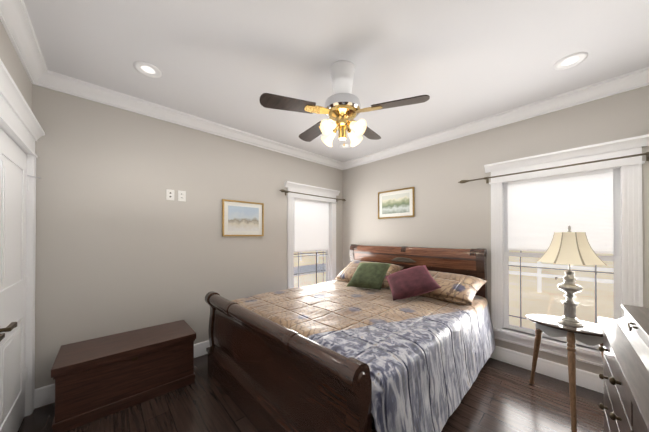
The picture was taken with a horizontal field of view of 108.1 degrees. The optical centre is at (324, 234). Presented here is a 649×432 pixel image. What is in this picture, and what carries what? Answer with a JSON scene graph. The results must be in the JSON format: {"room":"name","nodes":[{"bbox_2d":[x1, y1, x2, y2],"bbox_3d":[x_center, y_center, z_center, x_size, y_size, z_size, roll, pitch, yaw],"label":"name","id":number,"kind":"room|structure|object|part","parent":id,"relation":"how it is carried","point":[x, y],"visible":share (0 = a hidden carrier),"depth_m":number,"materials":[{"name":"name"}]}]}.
{"room":"bedroom","nodes":[
{"label":"bedroom","id":0,"kind":"room"},
{"bbox_2d":[0,20,31,109],"bbox_3d":[-1.169,0.028,0.492,0.150,2.740,4.010,0,0,-43],"label":"wall","id":1,"kind":"structure","parent":0,"point":[10,59],"depth_m":1.55,"materials":[{"name":"grey paint"}]},
{"bbox_2d":[0,59,44,431],"bbox_3d":[-1.807,0.277,1.232,0.220,2.250,1.849,0,0,-43],"label":"door frame","id":2,"kind":"structure","parent":1,"relation":"in","point":[14,182],"depth_m":1.59,"materials":[{"name":"white wood"}]},
{"bbox_2d":[0,0,51,88],"bbox_3d":[-1.079,-1.285,0.583,0.096,0.112,3.710,0,0,-43],"label":"crown molding","id":3,"kind":"structure","parent":1,"relation":"attached to","point":[16,21],"depth_m":1.55,"materials":[{"name":"white wood"}]},
{"bbox_2d":[32,84,342,388],"bbox_3d":[-1.067,0.044,3.216,3.700,2.740,0.150,0,0,-43],"label":"wall","id":4,"kind":"structure","parent":0,"point":[123,244],"depth_m":2.38,"materials":[{"name":"grey paint"}]},
{"bbox_2d":[34,340,209,408],"bbox_3d":[-1.024,1.339,3.132,3.660,0.150,0.020,0,0,-43],"label":"baseboard","id":5,"kind":"structure","parent":4,"relation":"attached to","point":[44,395],"depth_m":1.96,"materials":[{"name":"white"}]},
{"bbox_2d":[166,189,173,200],"bbox_3d":[-1.671,-0.430,2.553,0.074,0.116,0.008,0,0,-43],"label":"outlet","id":6,"kind":"object","parent":4,"relation":"attached to","point":[169,194],"visible":1,"depth_m":2.55,"materials":[{"name":"white plastic"}]},
{"bbox_2d":[178,190,185,201],"bbox_3d":[-1.589,-0.429,2.627,0.074,0.116,0.009,0,0,-43],"label":"outlet","id":7,"kind":"object","parent":4,"relation":"attached to","point":[181,195],"visible":1,"depth_m":2.62,"materials":[{"name":"white plastic"}]},
{"bbox_2d":[48,71,343,168],"bbox_3d":[-0.976,-1.270,3.140,3.480,0.112,0.096,0,0,-43],"label":"crown molding","id":8,"kind":"structure","parent":4,"relation":"attached to","point":[60,82],"depth_m":2.52,"materials":[{"name":"white wood"}]},
{"bbox_2d":[222,199,263,235],"bbox_3d":[-1.060,-0.206,3.107,0.560,0.460,0.022,0,0,-43],"label":"picture frame","id":9,"kind":"object","parent":4,"relation":"attached to","point":[242,218],"visible":0.92,"depth_m":3.09,"materials":[{"name":"brown"}]},
{"bbox_2d":[280,181,345,288],"bbox_3d":[-0.200,0.196,3.949,1.420,1.975,0.250,0,0,-43],"label":"window","id":10,"kind":"structure","parent":4,"relation":"in","point":[311,218],"depth_m":3.90,"materials":[{"name":"white wood"}]},
{"bbox_2d":[18,354,603,431],"bbox_3d":[0.244,1.466,1.791,4.000,0.120,4.010,0,0,-43],"label":"floor","id":11,"kind":"structure","parent":0,"point":[500,396],"depth_m":1.88,"materials":[{"name":"brown wood"}]},
{"bbox_2d":[51,320,195,431],"bbox_3d":[-1.722,1.173,2.113,0.910,0.470,0.500,0,0,-43],"label":"chest","id":12,"kind":"object","parent":11,"relation":"on","point":[99,378],"visible":1,"depth_m":1.92,"materials":[{"name":"brown wood"}]},
{"bbox_2d":[205,244,494,431],"bbox_3d":[0.356,0.784,2.550,2.459,1.252,2.060,0,0,-44],"label":"bed","id":13,"kind":"object","parent":11,"relation":"on","point":[370,338],"visible":1,"depth_m":1.77,"materials":[{"name":"brown wood"}]},
{"bbox_3d":[-0.506,1.000,1.778,0.147,0.812,1.971,0,0,-44],"label":"footboard","id":14,"kind":"part","parent":13,"relation":"part of","materials":[{"name":"brown wood"}]},
{"bbox_2d":[346,263,390,289],"bbox_3d":[0.581,0.528,3.076,0.470,0.150,0.470,-3,34,37],"label":"cushion","id":15,"kind":"object","parent":13,"relation":"on","point":[367,276],"depth_m":2.99,"materials":[{"name":"fabric"}]},
{"bbox_3d":[0.351,0.983,2.605,2.250,0.455,1.845,0,0,-44],"label":"mattress","id":16,"kind":"part","parent":13,"relation":"part of","materials":[{"name":"black fabric"}]},
{"bbox_3d":[1.158,0.789,3.385,0.146,1.252,1.971,0,0,-44],"label":"headboard","id":17,"kind":"part","parent":13,"relation":"part of","materials":[{"name":"brown wood"}]},
{"bbox_2d":[526,314,603,431],"bbox_3d":[1.875,1.048,1.808,0.710,0.724,0.539,0,0,-43],"label":"side table","id":18,"kind":"object","parent":11,"relation":"on","point":[589,333],"visible":0.73,"depth_m":1.72,"materials":[{"name":"brown wood"}]},
{"bbox_2d":[537,225,606,326],"bbox_3d":[1.890,0.307,1.815,0.366,0.757,0.366,0,0,-43],"label":"table lamp","id":19,"kind":"object","parent":18,"relation":"on","point":[569,247],"visible":1,"depth_m":1.76,"materials":[{"name":"beige fabric"}]},
{"bbox_3d":[1.890,0.098,1.817,0.396,0.234,0.396,0,0,25],"label":"lamp shade","id":20,"kind":"part","parent":19,"relation":"part of","materials":[{"name":"fabric"}]},
{"bbox_2d":[598,304,648,431],"bbox_3d":[1.335,0.917,0.716,1.884,0.965,0.559,0,0,-45],"label":"dresser","id":21,"kind":"object","parent":11,"relation":"on","point":[624,376],"visible":1,"depth_m":1.10,"materials":[{"name":"white wood"}]},
{"bbox_2d":[24,0,648,161],"bbox_3d":[0.244,-1.394,1.808,4.000,0.120,4.010,0,0,-43],"label":"ceiling","id":22,"kind":"structure","parent":0,"point":[229,63],"depth_m":1.73,"materials":[{"name":"white paint"}]},
{"bbox_2d":[133,61,161,77],"bbox_3d":[-1.426,-1.329,1.904,0.184,0.010,0.184,0,0,-43],"label":"recessed light","id":23,"kind":"object","parent":22,"relation":"in","point":[147,69],"visible":1,"depth_m":1.90,"materials":[{"name":"white"}]},
{"bbox_2d":[259,60,429,146],"bbox_3d":[0.147,-1.011,2.042,1.236,0.642,0.790,0,0,1],"label":"fan","id":24,"kind":"object","parent":22,"relation":"hanging from","point":[341,109],"visible":1,"depth_m":1.82,"materials":[{"name":"white"}]},
{"bbox_3d":[0.145,-0.881,1.897,0.428,0.380,0.428,0,0,-43],"label":"motor","id":25,"kind":"part","parent":24,"relation":"part of","materials":[{"name":"gold metal"}]},
{"bbox_2d":[339,143,350,147],"bbox_3d":[0.313,-1.319,3.514,0.184,0.010,0.184,0,0,-43],"label":"recessed light","id":26,"kind":"object","parent":22,"relation":"in","point":[347,145],"visible":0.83,"depth_m":3.50,"materials":[{"name":"white glass"}]},
{"bbox_2d":[554,52,587,69],"bbox_3d":[1.889,-1.329,1.811,0.184,0.010,0.184,0,0,-43],"label":"recessed light","id":27,"kind":"object","parent":22,"relation":"in","point":[571,60],"visible":1,"depth_m":1.80,"materials":[{"name":"white glass"}]},
{"bbox_2d":[343,85,648,373],"bbox_3d":[1.657,0.043,3.107,0.150,2.740,4.010,0,0,-43],"label":"wall","id":28,"kind":"structure","parent":0,"point":[451,211],"depth_m":2.88,"materials":[{"name":"grey paint"}]},
{"bbox_2d":[378,187,414,218],"bbox_3d":[1.081,-0.469,3.606,0.022,0.430,0.610,0,0,-43],"label":"picture frame","id":29,"kind":"object","parent":28,"relation":"attached to","point":[398,203],"visible":0.98,"depth_m":3.58,"materials":[{"name":"brown"}]},
{"bbox_2d":[340,67,648,169],"bbox_3d":[1.566,-1.271,3.031,0.096,0.112,3.710,0,0,-43],"label":"crown molding","id":30,"kind":"structure","parent":28,"relation":"attached to","point":[639,78],"depth_m":2.46,"materials":[{"name":"white wood"}]},
{"bbox_2d":[490,345,603,393],"bbox_3d":[1.594,1.338,3.042,0.020,0.150,3.710,0,0,-43],"label":"baseboard","id":31,"kind":"structure","parent":28,"relation":"attached to","point":[589,380],"depth_m":2.34,"materials":[{"name":"white"}]},
{"bbox_2d":[458,134,648,366],"bbox_3d":[2.292,0.186,2.345,0.250,1.975,1.680,0,0,-43],"label":"window","id":32,"kind":"structure","parent":28,"relation":"in","point":[594,192],"depth_m":2.25,"materials":[{"name":"white wood"}]},
{"label":"outside","id":33,"kind":"structure","parent":0,"visible":0},
{"bbox_2d":[294,250,613,329],"bbox_3d":[7.075,2.108,17.448,55.000,0.020,70.000,0,0,-43],"label":"outdoor background","id":34,"kind":"structure","parent":33,"point":[543,301],"depth_m":8.45,"materials":[{"name":"beige soil"}]},
{"bbox_2d":[294,252,325,282],"bbox_3d":[-1.436,0.548,25.919,46.000,3.200,26.019,0,0,-43],"label":"fence","id":35,"kind":"object","parent":34,"relation":"on","point":[308,270],"depth_m":13.48,"materials":[{"name":"grey"}]},
{"bbox_2d":[300,251,613,292],"bbox_3d":[5.507,1.493,6.395,5.880,1.080,28.100,0,0,-43],"label":"fence","id":36,"kind":"object","parent":34,"relation":"on","point":[540,275],"depth_m":8.17,"materials":[{"name":"white"}]}
]}

